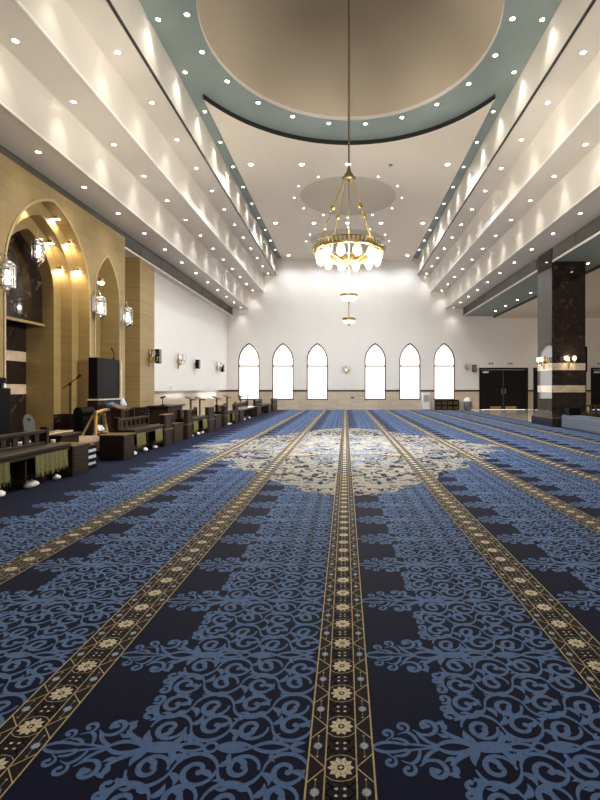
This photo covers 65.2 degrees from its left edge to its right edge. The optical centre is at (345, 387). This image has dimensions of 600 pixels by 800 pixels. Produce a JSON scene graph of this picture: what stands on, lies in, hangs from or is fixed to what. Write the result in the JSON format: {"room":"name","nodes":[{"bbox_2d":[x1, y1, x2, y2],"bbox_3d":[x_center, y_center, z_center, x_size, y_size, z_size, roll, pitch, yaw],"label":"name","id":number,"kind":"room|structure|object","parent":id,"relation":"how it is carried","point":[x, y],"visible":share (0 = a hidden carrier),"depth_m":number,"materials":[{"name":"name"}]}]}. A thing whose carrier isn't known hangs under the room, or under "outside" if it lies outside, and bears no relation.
{"room":"mosque","nodes":[
{"label":"mosque","id":0,"kind":"room"},
{"bbox_2d":[0,153,124,441],"bbox_3d":[-7.220,-1.600,4.475,1.240,5.800,18.950,0,0,0],"label":"wall","id":1,"kind":"structure","parent":0,"point":[41,361],"depth_m":11.44,"materials":[{"name":"wood"}]},
{"bbox_2d":[0,252,15,294],"bbox_3d":[-6.430,-2.159,8.800,0.366,0.823,0.265,0,0,0],"label":"lantern","id":2,"kind":"object","parent":1,"relation":"attached to","point":[7,268],"visible":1,"depth_m":8.72,"materials":[{"name":"glass"}]},
{"bbox_2d":[6,316,43,325],"bbox_3d":[-7.425,-1.540,10.520,0.070,0.060,1.840,0,0,0],"label":"trim","id":3,"kind":"structure","parent":1,"relation":"attached to","point":[7,317],"depth_m":10.73,"materials":[{"name":"wood"}]},
{"bbox_2d":[31,229,44,266],"bbox_3d":[-7.000,-3.194,10.620,0.265,0.853,0.265,0,0,0],"label":"lantern","id":4,"kind":"object","parent":1,"relation":"hanging from","point":[37,244],"visible":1,"depth_m":10.53,"materials":[{"name":"glass"}]},
{"bbox_2d":[4,198,90,377],"bbox_3d":[-6.593,-1.810,10.520,0.023,4.900,3.050,0,0,0],"label":"trim","id":5,"kind":"structure","parent":1,"relation":"attached to","point":[43,199],"depth_m":9.99,"materials":[{"name":"stone"}]},
{"bbox_2d":[53,411,125,431],"bbox_3d":[-6.870,0.975,4.475,0.600,0.650,18.950,0,0,0],"label":"baseboard","id":6,"kind":"structure","parent":1,"relation":"attached to","point":[60,421],"depth_m":11.70,"materials":[{"name":"wood"}]},
{"bbox_2d":[91,290,105,320],"bbox_3d":[-6.430,-2.159,12.150,0.366,0.823,0.265,0,0,0],"label":"lantern","id":7,"kind":"object","parent":1,"relation":"attached to","point":[98,304],"visible":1,"depth_m":12.07,"materials":[{"name":"glass"}]},
{"bbox_2d":[97,277,103,284],"bbox_3d":[-6.847,-2.970,12.700,0.534,0.321,0.156,0,0,0],"label":"spotlight","id":8,"kind":"object","parent":1,"relation":"attached to","point":[101,280],"visible":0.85,"depth_m":12.65,"materials":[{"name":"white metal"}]},
{"bbox_2d":[94,255,119,361],"bbox_3d":[-6.593,-1.525,12.930,0.023,4.330,1.390,0,0,0],"label":"trim","id":9,"kind":"structure","parent":1,"relation":"attached to","point":[107,256],"depth_m":12.62,"materials":[{"name":"wood"}]},
{"bbox_2d":[120,301,132,328],"bbox_3d":[-6.430,-2.139,13.660,0.366,0.823,0.265,0,0,0],"label":"lantern","id":10,"kind":"object","parent":1,"relation":"attached to","point":[126,313],"visible":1,"depth_m":13.59,"materials":[{"name":"glass"}]},
{"bbox_2d":[125,247,232,316],"bbox_3d":[-6.800,-4.320,11.520,0.040,0.050,33.040,0,0,0],"label":"trim","id":11,"kind":"structure","parent":1,"relation":"attached to","point":[127,249],"depth_m":18.21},
{"bbox_2d":[0,0,275,315],"bbox_3d":[-5.485,-6.095,11.525,2.630,3.550,33.050,0,0,0],"label":"ceiling","id":12,"kind":"structure","parent":0,"point":[37,83],"depth_m":10.76,"materials":[{"name":"paint"}]},
{"bbox_2d":[10,37,19,43],"bbox_3d":[-5.520,-5.804,7.790,0.136,0.012,0.136,0,0,0],"label":"recessed light","id":13,"kind":"object","parent":12,"relation":"in","point":[14,40],"visible":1,"depth_m":7.78,"materials":[{"name":"beige"}]},
{"bbox_2d":[0,145,232,314],"bbox_3d":[-6.782,-4.575,14.225,0.035,0.390,27.450,0,0,0],"label":"ceiling vent","id":14,"kind":"object","parent":12,"relation":"in","point":[132,244],"visible":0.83,"depth_m":15.01,"materials":[{"name":"metal"}]},
{"bbox_2d":[125,257,153,406],"bbox_3d":[-7.200,-1.835,16.000,0.800,4.970,1.160,0,0,0],"label":"pier","id":15,"kind":"object","parent":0,"point":[139,275],"visible":0.71,"depth_m":15.42,"materials":[{"name":"wood"}]},
{"bbox_2d":[148,348,159,366],"bbox_3d":[-6.643,-1.053,16.100,0.314,0.686,0.556,0,0,0],"label":"wall sconce","id":16,"kind":"object","parent":15,"relation":"attached to","point":[152,353],"visible":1,"depth_m":16.07,"materials":[{"name":"gold metal"}]},
{"bbox_2d":[154,349,161,363],"bbox_3d":[-6.675,-1.120,16.500,0.250,0.500,0.240,0,0,0],"label":"wall speaker","id":17,"kind":"object","parent":15,"relation":"attached to","point":[159,361],"visible":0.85,"depth_m":16.41,"materials":[{"name":"black plastic"}]},
{"bbox_2d":[159,350,161,362],"bbox_3d":[-6.554,-1.120,16.500,0.009,0.440,0.200,0,0,0],"label":"grille","id":18,"kind":"object","parent":17,"relation":"attached to","point":[160,357],"depth_m":16.50,"materials":[{"name":"grey plastic"}]},
{"bbox_2d":[125,249,229,315],"bbox_3d":[-7.900,-4.320,11.525,2.200,0.001,33.050,0,0,0],"label":"wall strip","id":19,"kind":"object","parent":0,"point":[127,253],"visible":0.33,"depth_m":19.64,"materials":[{"name":"paint"}]},
{"bbox_2d":[154,272,227,414],"bbox_3d":[-7.095,-1.800,22.225,0.050,6.200,11.650,0,0,0],"label":"wall","id":20,"kind":"structure","parent":0,"point":[184,324],"depth_m":20.81,"materials":[{"name":"white paint"}]},
{"bbox_2d":[177,353,186,367],"bbox_3d":[-6.943,-1.153,19.700,0.314,0.686,0.556,0,0,0],"label":"wall sconce","id":21,"kind":"object","parent":20,"relation":"attached to","point":[181,357],"visible":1,"depth_m":19.67,"materials":[{"name":"glass"}]},
{"bbox_2d":[194,360,199,368],"bbox_3d":[-6.975,-1.120,21.900,0.250,0.420,0.240,0,0,0],"label":"wall speaker","id":22,"kind":"object","parent":20,"relation":"attached to","point":[197,362],"visible":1,"depth_m":21.78,"materials":[{"name":"black plastic"}]},
{"bbox_2d":[216,362,222,372],"bbox_3d":[-6.943,-1.153,25.600,0.314,0.686,0.556,0,0,0],"label":"wall sconce","id":23,"kind":"object","parent":20,"relation":"attached to","point":[219,364],"visible":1,"depth_m":25.55,"materials":[{"name":"glass"}]},
{"bbox_2d":[18,409,599,444],"bbox_3d":[4.750,1.403,11.625,27.500,0.194,33.650,0,0,0],"label":"floor","id":24,"kind":"structure","parent":0,"point":[519,414],"depth_m":23.87,"materials":[{"name":"carpet"}]},
{"bbox_2d":[128,407,148,425],"bbox_3d":[-7.192,0.970,16.000,0.815,0.660,1.200,0,0,0],"label":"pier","id":25,"kind":"object","parent":24,"relation":"on","point":[139,411],"visible":0.14,"depth_m":15.40,"materials":[{"name":"brown wood"}]},
{"bbox_2d":[0,410,599,799],"bbox_3d":[0.285,1.303,12.510,13.670,0.004,31.020,0,0,0],"label":"carpet","id":26,"kind":"object","parent":24,"relation":"on","point":[278,604],"visible":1,"depth_m":2.64,"materials":[{"name":"blue carpet"}]},
{"bbox_2d":[0,490,5,496],"bbox_3d":[-4.136,1.257,5.545,0.132,0.086,0.194,0,0,0],"label":"bundle","id":27,"kind":"object","parent":26,"relation":"on","point":[2,493],"visible":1,"depth_m":5.57,"materials":[{"name":"fabric"}]},
{"bbox_2d":[0,377,10,446],"bbox_3d":[-5.555,0.565,7.300,0.390,1.470,0.340,0,0,0],"label":"loudspeaker","id":28,"kind":"object","parent":26,"relation":"on","point":[5,393],"visible":0.77,"depth_m":7.35,"materials":[{"name":"black plastic"}]},
{"bbox_2d":[21,414,35,438],"bbox_3d":[-5.395,0.882,8.250,0.505,0.840,0.476,0,0,0],"label":"chair","id":29,"kind":"object","parent":26,"relation":"on","point":[29,425],"visible":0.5,"depth_m":8.23,"materials":[{"name":"grey plastic"}]},
{"bbox_2d":[23,479,39,487],"bbox_3d":[-4.136,1.247,6.125,0.164,0.106,0.252,0,0,0],"label":"bundle","id":30,"kind":"object","parent":26,"relation":"on","point":[31,483],"visible":1,"depth_m":6.06,"materials":[{"name":"fabric"}]},
{"bbox_2d":[0,426,70,491],"bbox_3d":[-4.230,0.930,5.500,0.460,0.740,2.600,0,0,0],"label":"bench","id":31,"kind":"object","parent":26,"relation":"on","point":[21,458],"visible":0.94,"depth_m":6.11,"materials":[{"name":"brown wood"}]},
{"bbox_2d":[0,462,9,487],"bbox_3d":[-4.003,1.028,5.210,0.037,0.297,0.700,0,0,0],"label":"hanging cloth","id":32,"kind":"object","parent":31,"relation":"hanging from","point":[4,467],"visible":1,"depth_m":5.47,"materials":[{"name":"green fabric"}]},
{"bbox_2d":[0,443,70,460],"bbox_3d":[-4.230,0.823,5.500,0.460,0.045,2.600,0,0,0],"label":"shelf","id":33,"kind":"object","parent":31,"relation":"attached to","point":[12,453],"depth_m":6.09,"materials":[{"name":"brown wood"}]},
{"bbox_2d":[35,449,67,477],"bbox_3d":[-4.003,1.028,6.370,0.037,0.297,0.700,0,0,0],"label":"hanging cloth","id":34,"kind":"object","parent":31,"relation":"hanging from","point":[52,461],"visible":1,"depth_m":6.33,"materials":[{"name":"green fabric"}]},
{"bbox_2d":[29,432,81,442],"bbox_3d":[-4.850,1.030,7.800,0.560,0.540,0.600,0,0,0],"label":"side table","id":35,"kind":"object","parent":26,"relation":"on","point":[67,436],"visible":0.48,"depth_m":7.65,"materials":[{"name":"brown wood"}]},
{"bbox_2d":[49,430,72,434],"bbox_3d":[-4.920,0.748,7.840,0.280,0.022,0.680,0,0,0],"label":"board","id":36,"kind":"object","parent":35,"relation":"on","point":[54,431],"visible":0.56,"depth_m":7.90,"materials":[{"name":"beige wood"}]},
{"bbox_2d":[53,474,60,478],"bbox_3d":[-4.142,1.266,6.670,0.093,0.067,0.158,0,0,0],"label":"bundle","id":37,"kind":"object","parent":26,"relation":"on","point":[56,476],"visible":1,"depth_m":6.65,"materials":[{"name":"fabric"}]},
{"bbox_2d":[29,436,98,450],"bbox_3d":[-5.298,1.155,9.248,1.145,0.290,1.245,0,0,0],"label":"table","id":38,"kind":"object","parent":26,"relation":"on","point":[94,440],"visible":0.04,"depth_m":8.96,"materials":[{"name":"brown wood"}]},
{"bbox_2d":[62,374,80,429],"bbox_3d":[-5.788,0.501,9.926,0.431,1.594,0.495,0,0,-23],"label":"microphone stand","id":39,"kind":"object","parent":26,"relation":"on","point":[79,375],"visible":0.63,"depth_m":9.90,"materials":[{"name":"black metal"}]},
{"bbox_2d":[54,442,90,476],"bbox_3d":[-4.220,1.073,7.045,0.480,0.455,0.470,0,0,0],"label":"base cabinet","id":40,"kind":"object","parent":26,"relation":"on","point":[78,454],"visible":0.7,"depth_m":6.96,"materials":[{"name":"brown wood"}]},
{"bbox_2d":[73,407,94,435],"bbox_3d":[-6.320,0.881,11.280,0.220,0.838,0.560,0,0,0],"label":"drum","id":41,"kind":"object","parent":26,"relation":"on","point":[82,416],"visible":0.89,"depth_m":11.08,"materials":[{"name":"leather"}]},
{"bbox_2d":[81,408,109,435],"bbox_3d":[-5.897,0.884,10.943,0.460,0.831,0.761,0,0,0],"label":"trestle","id":42,"kind":"object","parent":26,"relation":"on","point":[97,419],"visible":0.72,"depth_m":10.74,"materials":[{"name":"yellow wood"}]},
{"bbox_2d":[97,424,104,431],"bbox_3d":[-5.752,0.934,10.883,0.208,0.172,0.318,0,0,0],"label":"bundle","id":43,"kind":"object","parent":42,"relation":"hanging from","point":[100,428],"visible":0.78,"depth_m":10.83,"materials":[{"name":"fabric"}]},
{"bbox_2d":[87,357,121,435],"bbox_3d":[-6.413,0.260,12.480,0.306,2.080,1.300,0,0,0],"label":"minbar","id":44,"kind":"object","parent":26,"relation":"on","point":[104,375],"visible":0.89,"depth_m":12.22,"materials":[{"name":"black wood"}]},
{"bbox_2d":[87,398,121,400],"bbox_3d":[-6.413,0.300,12.450,0.306,0.040,1.240,0,0,0],"label":"shelf","id":45,"kind":"object","parent":44,"relation":"attached to","point":[89,399],"depth_m":12.16,"materials":[{"name":"beige wood"}]},
{"bbox_2d":[98,433,135,459],"bbox_3d":[-4.220,1.073,8.615,0.480,0.455,0.470,0,0,0],"label":"base cabinet","id":46,"kind":"object","parent":26,"relation":"on","point":[112,446],"visible":1,"depth_m":8.40,"materials":[{"name":"brown wood"}]},
{"bbox_2d":[108,404,129,429],"bbox_3d":[-5.000,0.824,10.280,0.400,0.952,0.400,0,0,0],"label":"lectern","id":47,"kind":"object","parent":26,"relation":"on","point":[120,410],"visible":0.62,"depth_m":10.18,"materials":[{"name":"brown wood"}]},
{"bbox_2d":[111,407,134,432],"bbox_3d":[-5.250,0.875,11.000,0.400,0.850,0.400,0,0,0],"label":"stool","id":48,"kind":"object","parent":26,"relation":"on","point":[132,408],"visible":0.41,"depth_m":10.82,"materials":[{"name":"brown wood"}]},
{"bbox_2d":[120,398,126,406],"bbox_3d":[-5.240,0.330,10.999,0.134,0.239,0.220,0,0,0],"label":"cloth","id":49,"kind":"object","parent":48,"relation":"on","point":[122,402],"visible":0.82,"depth_m":10.95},
{"bbox_2d":[111,413,163,451],"bbox_3d":[-4.230,0.930,9.570,0.460,0.740,1.420,0,0,0],"label":"bench","id":50,"kind":"object","parent":26,"relation":"on","point":[118,427],"visible":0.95,"depth_m":9.55,"materials":[{"name":"brown wood"}]},
{"bbox_2d":[111,424,163,431],"bbox_3d":[-4.230,0.823,9.570,0.460,0.045,1.420,0,0,0],"label":"shelf","id":51,"kind":"object","parent":50,"relation":"attached to","point":[135,427],"depth_m":9.43,"materials":[{"name":"brown wood"}]},
{"bbox_2d":[136,432,145,448],"bbox_3d":[-4.003,1.028,9.150,0.037,0.297,0.400,0,0,0],"label":"hanging cloth","id":52,"kind":"object","parent":50,"relation":"hanging from","point":[141,437],"visible":1,"depth_m":9.13,"materials":[{"name":"green fabric"}]},
{"bbox_2d":[155,428,162,442],"bbox_3d":[-4.003,1.028,10.010,0.037,0.297,0.380,0,0,0],"label":"hanging cloth","id":53,"kind":"object","parent":50,"relation":"hanging from","point":[158,432],"visible":1,"depth_m":9.98,"materials":[{"name":"green fabric"}]},
{"bbox_2d":[146,404,185,423],"bbox_3d":[-5.155,0.895,13.455,0.630,0.810,1.310,0,0,0],"label":"desk","id":54,"kind":"object","parent":26,"relation":"on","point":[155,411],"visible":0.54,"depth_m":12.86,"materials":[{"name":"brown wood"}]},
{"bbox_2d":[159,413,173,446],"bbox_3d":[-4.059,0.945,10.555,0.142,0.710,0.514,0,0,0],"label":"base cabinet","id":55,"kind":"object","parent":26,"relation":"on","point":[166,419],"visible":0.91,"depth_m":10.44,"materials":[{"name":"brown wood"}]},
{"bbox_2d":[155,422,183,443],"bbox_3d":[-4.220,1.073,11.165,0.480,0.455,0.670,0,0,0],"label":"base cabinet","id":56,"kind":"object","parent":26,"relation":"on","point":[177,426],"visible":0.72,"depth_m":11.10,"materials":[{"name":"brown wood"}]},
{"bbox_2d":[182,409,192,438],"bbox_3d":[-4.059,0.925,11.995,0.142,0.750,0.414,0,0,0],"label":"base cabinet","id":57,"kind":"object","parent":26,"relation":"on","point":[187,413],"visible":0.94,"depth_m":11.82,"materials":[{"name":"brown wood"}]},
{"bbox_2d":[185,397,196,408],"bbox_3d":[-4.700,0.780,14.150,0.360,1.039,0.360,0,0,0],"label":"book stand","id":58,"kind":"object","parent":26,"relation":"on","point":[190,398],"visible":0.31,"depth_m":14.12,"materials":[{"name":"brown wood"}]},
{"bbox_2d":[176,407,207,434],"bbox_3d":[-4.230,0.930,12.910,0.460,0.740,1.380,0,0,0],"label":"bench","id":59,"kind":"object","parent":26,"relation":"on","point":[195,417],"visible":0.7,"depth_m":12.97,"materials":[{"name":"brown wood"}]},
{"bbox_2d":[176,415,207,419],"bbox_3d":[-4.230,0.823,12.910,0.460,0.045,1.380,0,0,0],"label":"shelf","id":60,"kind":"object","parent":59,"relation":"attached to","point":[194,417],"depth_m":12.84,"materials":[{"name":"brown wood"}]},
{"bbox_2d":[193,420,197,431],"bbox_3d":[-4.003,1.028,12.480,0.037,0.297,0.360,0,0,0],"label":"hanging cloth","id":61,"kind":"object","parent":59,"relation":"hanging from","point":[195,423],"visible":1,"depth_m":12.45,"materials":[{"name":"green fabric"}]},
{"bbox_2d":[203,418,207,428],"bbox_3d":[-4.003,1.028,13.300,0.037,0.297,0.400,0,0,0],"label":"hanging cloth","id":62,"kind":"object","parent":59,"relation":"hanging from","point":[205,426],"visible":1,"depth_m":13.28,"materials":[{"name":"green fabric"}]},
{"bbox_2d":[194,397,204,428],"bbox_3d":[-4.720,0.790,15.100,0.360,1.019,0.360,0,0,0],"label":"book stand","id":63,"kind":"object","parent":26,"relation":"on","point":[199,398],"visible":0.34,"depth_m":15.07,"materials":[{"name":"brown wood"}]},
{"bbox_2d":[204,406,214,431],"bbox_3d":[-4.059,0.930,13.935,0.142,0.740,0.634,0,0,0],"label":"base cabinet","id":64,"kind":"object","parent":26,"relation":"on","point":[209,411],"visible":0.89,"depth_m":13.81,"materials":[{"name":"brown wood"}]},
{"bbox_2d":[201,414,221,429],"bbox_3d":[-4.220,1.073,14.660,0.480,0.455,0.760,0,0,0],"label":"base cabinet","id":65,"kind":"object","parent":26,"relation":"on","point":[217,417],"visible":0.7,"depth_m":14.56,"materials":[{"name":"brown wood"}]},
{"bbox_2d":[221,405,227,426],"bbox_3d":[-4.059,0.940,15.585,0.142,0.720,0.354,0,0,0],"label":"base cabinet","id":66,"kind":"object","parent":26,"relation":"on","point":[224,415],"visible":0.94,"depth_m":15.43,"materials":[{"name":"brown wood"}]},
{"bbox_2d":[214,403,234,422],"bbox_3d":[-4.230,0.930,16.340,0.460,0.740,1.120,0,0,0],"label":"bench","id":67,"kind":"object","parent":26,"relation":"on","point":[217,407],"visible":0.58,"depth_m":16.06,"materials":[{"name":"brown wood"}]},
{"bbox_2d":[232,404,238,423],"bbox_3d":[-4.059,0.940,17.165,0.142,0.720,0.494,0,0,0],"label":"base cabinet","id":68,"kind":"object","parent":26,"relation":"on","point":[234,406],"visible":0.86,"depth_m":16.98,"materials":[{"name":"brown wood"}]},
{"bbox_2d":[230,409,244,421],"bbox_3d":[-4.220,1.073,18.005,0.480,0.455,0.750,0,0,0],"label":"base cabinet","id":69,"kind":"object","parent":26,"relation":"on","point":[241,411],"visible":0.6,"depth_m":17.86,"materials":[{"name":"brown wood"}]},
{"bbox_2d":[234,401,254,418],"bbox_3d":[-4.230,0.930,19.510,0.460,0.740,2.180,0,0,0],"label":"bench","id":70,"kind":"object","parent":26,"relation":"on","point":[249,410],"visible":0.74,"depth_m":19.83,"materials":[{"name":"brown wood"}]},
{"bbox_2d":[238,406,254,408],"bbox_3d":[-4.230,0.823,19.510,0.460,0.045,2.180,0,0,0],"label":"shelf","id":71,"kind":"object","parent":70,"relation":"attached to","point":[239,407],"depth_m":19.37,"materials":[{"name":"brown wood"}]},
{"bbox_2d":[249,406,260,416],"bbox_3d":[-4.220,1.073,21.600,0.480,0.455,1.040,0,0,0],"label":"base cabinet","id":72,"kind":"object","parent":26,"relation":"on","point":[257,410],"visible":0.7,"depth_m":21.14,"materials":[{"name":"brown wood"}]},
{"bbox_2d":[252,399,267,413],"bbox_3d":[-4.230,0.930,23.200,0.460,0.740,1.800,0,0,0],"label":"bench","id":73,"kind":"object","parent":26,"relation":"on","point":[255,402],"visible":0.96,"depth_m":23.18,"materials":[{"name":"brown wood"}]},
{"bbox_2d":[263,404,270,412],"bbox_3d":[-4.220,1.073,24.600,0.480,0.455,0.840,0,0,0],"label":"base cabinet","id":74,"kind":"object","parent":26,"relation":"on","point":[268,405],"visible":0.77,"depth_m":24.21,"materials":[{"name":"brown wood"}]},
{"bbox_2d":[271,398,276,411],"bbox_3d":[-4.059,0.940,26.500,0.142,0.720,1.624,0,0,0],"label":"base cabinet","id":75,"kind":"object","parent":26,"relation":"on","point":[273,400],"visible":0.86,"depth_m":25.94,"materials":[{"name":"brown wood"}]},
{"bbox_2d":[422,393,429,409],"bbox_3d":[4.780,0.790,27.695,0.420,1.020,0.370,0,0,0],"label":"water cooler","id":76,"kind":"object","parent":26,"relation":"on","point":[425,396],"visible":1,"depth_m":27.52,"materials":[{"name":"white plastic"}]},
{"bbox_2d":[434,400,458,409],"bbox_3d":[6.030,1.000,27.750,1.400,0.600,0.340,0,0,0],"label":"shelf unit","id":77,"kind":"object","parent":26,"relation":"on","point":[435,401],"visible":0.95,"depth_m":27.60,"materials":[{"name":"brown wood"}]},
{"bbox_2d":[463,397,471,409],"bbox_3d":[7.250,0.925,27.700,0.480,0.750,0.480,0,0,0],"label":"waste bin","id":78,"kind":"object","parent":24,"relation":"on","point":[467,401],"visible":1,"depth_m":27.51,"materials":[{"name":"grey plastic"}]},
{"bbox_2d":[531,248,592,426],"bbox_3d":[7.615,-1.745,16.380,1.460,6.090,1.760,0,0,0],"label":"column","id":79,"kind":"structure","parent":24,"relation":"on","point":[560,284],"depth_m":15.90,"materials":[{"name":"brown stone"}]},
{"bbox_2d":[536,356,544,368],"bbox_3d":[6.931,-0.904,16.500,0.228,0.499,0.405,0,0,0],"label":"wall sconce","id":80,"kind":"object","parent":79,"relation":"attached to","point":[539,359],"visible":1,"depth_m":16.48,"materials":[{"name":"glass"}]},
{"bbox_2d":[564,354,576,368],"bbox_3d":[7.600,-0.904,15.787,0.408,0.499,0.226,0,0,0],"label":"wall sconce","id":81,"kind":"object","parent":79,"relation":"attached to","point":[567,358],"visible":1,"depth_m":15.73,"materials":[{"name":"glass"}]},
{"bbox_2d":[585,346,586,371],"bbox_3d":[8.310,-1.000,16.350,0.250,0.900,0.240,0,0,0],"label":"wall speaker","id":82,"kind":"object","parent":79,"relation":"attached to","point":[585,346],"visible":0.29,"depth_m":16.23,"materials":[{"name":"black plastic"}]},
{"bbox_2d":[562,415,599,433],"bbox_3d":[7.340,1.087,12.425,0.480,0.425,5.850,0,0,0],"label":"bench","id":83,"kind":"object","parent":24,"relation":"on","point":[590,424],"visible":0.86,"depth_m":14.02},
{"bbox_2d":[565,408,580,414],"bbox_3d":[7.310,0.756,15.000,0.370,0.235,0.330,0,0,0],"label":"box","id":84,"kind":"object","parent":83,"relation":"on","point":[568,411],"visible":1,"depth_m":14.84,"materials":[{"name":"plastic"}]},
{"bbox_2d":[585,405,599,416],"bbox_3d":[10.220,0.960,17.415,3.200,0.680,0.470,0,0,0],"label":"bench","id":85,"kind":"object","parent":24,"relation":"on","point":[595,414],"visible":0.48,"depth_m":17.18,"materials":[{"name":"brown wood"}]},
{"bbox_2d":[203,94,494,259],"bbox_3d":[0.100,-7.750,20.216,7.760,0.140,15.668,0,0,0],"label":"ceiling","id":86,"kind":"structure","parent":0,"point":[418,159],"depth_m":17.08,"materials":[{"name":"paint"}]},
{"bbox_2d":[197,0,503,119],"bbox_3d":[0.100,-8.615,10.350,6.500,1.610,6.500,0,0,0],"label":"ceiling","id":87,"kind":"structure","parent":0,"point":[405,55],"depth_m":11.85,"materials":[{"name":"paint"}]},
{"bbox_2d":[312,0,385,325],"bbox_3d":[0.075,-5.392,10.350,1.650,8.046,1.656,0,0,-29],"label":"chandelier","id":88,"kind":"object","parent":87,"relation":"hanging from","point":[342,259],"visible":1,"depth_m":10.21,"materials":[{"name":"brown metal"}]},
{"bbox_2d":[139,0,561,257],"bbox_3d":[0.100,-7.820,11.525,8.640,0.001,33.050,0,0,0],"label":"ceiling","id":89,"kind":"structure","parent":0,"point":[182,38],"depth_m":12.25,"materials":[{"name":"paint"}]},
{"bbox_2d":[228,258,599,409],"bbox_3d":[4.750,-3.400,28.185,27.500,9.400,0.330,0,0,0],"label":"wall","id":90,"kind":"structure","parent":0,"point":[299,307],"depth_m":28.05,"materials":[{"name":"white paint"}]},
{"bbox_2d":[0,101,248,308],"bbox_3d":[-5.800,-4.790,11.520,0.040,0.050,33.040,0,0,0],"label":"trim","id":91,"kind":"structure","parent":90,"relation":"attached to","point":[2,104],"depth_m":10.61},
{"bbox_2d":[14,0,263,291],"bbox_3d":[-4.930,-5.810,11.520,0.040,0.050,33.040,0,0,0],"label":"trim","id":92,"kind":"structure","parent":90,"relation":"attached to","point":[18,2],"depth_m":9.57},
{"bbox_2d":[106,0,276,274],"bbox_3d":[-4.170,-6.810,11.520,0.040,0.050,33.040,0,0,0],"label":"trim","id":93,"kind":"structure","parent":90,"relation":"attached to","point":[108,1],"depth_m":11.08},
{"bbox_2d":[238,343,258,399],"bbox_3d":[-5.820,-1.000,28.110,1.280,3.440,0.100,0,0,0],"label":"window","id":94,"kind":"structure","parent":90,"relation":"in","point":[248,360],"depth_m":28.15,"materials":[{"name":"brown glass"}]},
{"bbox_2d":[272,343,292,399],"bbox_3d":[-3.770,-1.000,28.110,1.280,3.440,0.100,0,0,0],"label":"window","id":95,"kind":"structure","parent":90,"relation":"in","point":[282,360],"depth_m":28.15,"materials":[{"name":"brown glass"}]},
{"bbox_2d":[307,343,327,399],"bbox_3d":[-1.700,-1.000,28.110,1.280,3.440,0.100,0,0,0],"label":"window","id":96,"kind":"structure","parent":90,"relation":"in","point":[317,359],"depth_m":28.15,"materials":[{"name":"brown glass"}]},
{"bbox_2d":[365,343,385,399],"bbox_3d":[1.790,-1.000,28.110,1.280,3.440,0.100,0,0,0],"label":"window","id":97,"kind":"structure","parent":90,"relation":"in","point":[375,359],"depth_m":28.15,"materials":[{"name":"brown glass"}]},
{"bbox_2d":[399,343,419,399],"bbox_3d":[3.880,-1.000,28.110,1.280,3.440,0.100,0,0,0],"label":"window","id":98,"kind":"structure","parent":90,"relation":"in","point":[409,360],"depth_m":28.15,"materials":[{"name":"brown glass"}]},
{"bbox_2d":[434,343,454,399],"bbox_3d":[5.950,-1.000,28.110,1.280,3.440,0.100,0,0,0],"label":"window","id":99,"kind":"structure","parent":90,"relation":"in","point":[444,359],"depth_m":28.15,"materials":[{"name":"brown glass"}]},
{"bbox_2d":[472,365,476,371],"bbox_3d":[7.720,-1.180,27.925,0.240,0.420,0.250,0,0,0],"label":"wall speaker","id":100,"kind":"object","parent":90,"relation":"attached to","point":[474,367],"visible":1,"depth_m":27.80,"materials":[{"name":"black plastic"}]},
{"bbox_2d":[479,368,527,409],"bbox_3d":[9.510,0.040,28.096,2.940,2.520,0.168,0,0,0],"label":"door","id":101,"kind":"structure","parent":90,"relation":"in","point":[500,388],"depth_m":28.10,"materials":[{"name":"black wood"}]},
{"bbox_2d":[418,0,595,274],"bbox_3d":[4.370,-6.810,11.520,0.040,0.050,33.040,0,0,0],"label":"trim","id":102,"kind":"structure","parent":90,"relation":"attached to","point":[592,1],"depth_m":11.08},
{"bbox_2d":[430,98,599,291],"bbox_3d":[5.130,-5.810,11.520,0.040,0.050,33.040,0,0,0],"label":"trim","id":103,"kind":"structure","parent":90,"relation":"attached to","point":[598,100],"depth_m":12.58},
{"bbox_2d":[445,183,599,308],"bbox_3d":[6.000,-4.790,11.520,0.040,0.050,33.040,0,0,0],"label":"trim","id":104,"kind":"structure","parent":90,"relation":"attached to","point":[598,185],"depth_m":14.47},
{"bbox_2d":[463,232,599,316],"bbox_3d":[7.080,-4.320,11.520,0.040,0.050,33.040,0,0,0],"label":"trim","id":105,"kind":"structure","parent":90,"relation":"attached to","point":[598,233],"depth_m":17.32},
{"bbox_2d":[533,368,585,409],"bbox_3d":[12.890,0.040,28.096,3.180,2.520,0.168,0,0,0],"label":"door","id":106,"kind":"structure","parent":90,"relation":"in","point":[534,369],"depth_m":28.02,"materials":[{"name":"black wood"}]},
{"bbox_2d":[591,368,599,409],"bbox_3d":[16.330,0.040,28.096,3.140,2.520,0.168,0,0,0],"label":"door","id":107,"kind":"structure","parent":90,"relation":"in","point":[595,377],"depth_m":28.10,"materials":[{"name":"black wood"}]},
{"bbox_2d":[418,0,599,314],"bbox_3d":[5.725,-6.095,11.525,2.710,3.550,33.050,0,0,0],"label":"ceiling","id":108,"kind":"structure","parent":0,"point":[572,86],"depth_m":13.21,"materials":[{"name":"paint"}]},
{"bbox_2d":[463,259,536,314],"bbox_3d":[7.062,-4.575,22.575,0.035,0.390,10.750,0,0,0],"label":"ceiling vent","id":109,"kind":"object","parent":108,"relation":"in","point":[531,267],"visible":1,"depth_m":20.67,"materials":[{"name":"metal"}]},
{"bbox_2d":[552,216,599,258],"bbox_3d":[7.062,-4.575,8.440,0.035,0.390,14.880,0,0,0],"label":"ceiling vent","id":110,"kind":"object","parent":108,"relation":"in","point":[593,227],"visible":1,"depth_m":14.18,"materials":[{"name":"metal"}]},
{"bbox_2d":[465,234,599,315],"bbox_3d":[12.790,-4.320,11.525,11.420,0.001,33.050,0,0,0],"label":"ceiling","id":111,"kind":"structure","parent":0,"point":[589,252],"depth_m":20.23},
{"bbox_2d":[493,265,599,317],"bbox_3d":[13.700,-4.260,11.525,9.600,0.120,33.050,0,0,0],"label":"panel","id":112,"kind":"object","parent":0,"point":[528,308],"visible":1,"depth_m":23.44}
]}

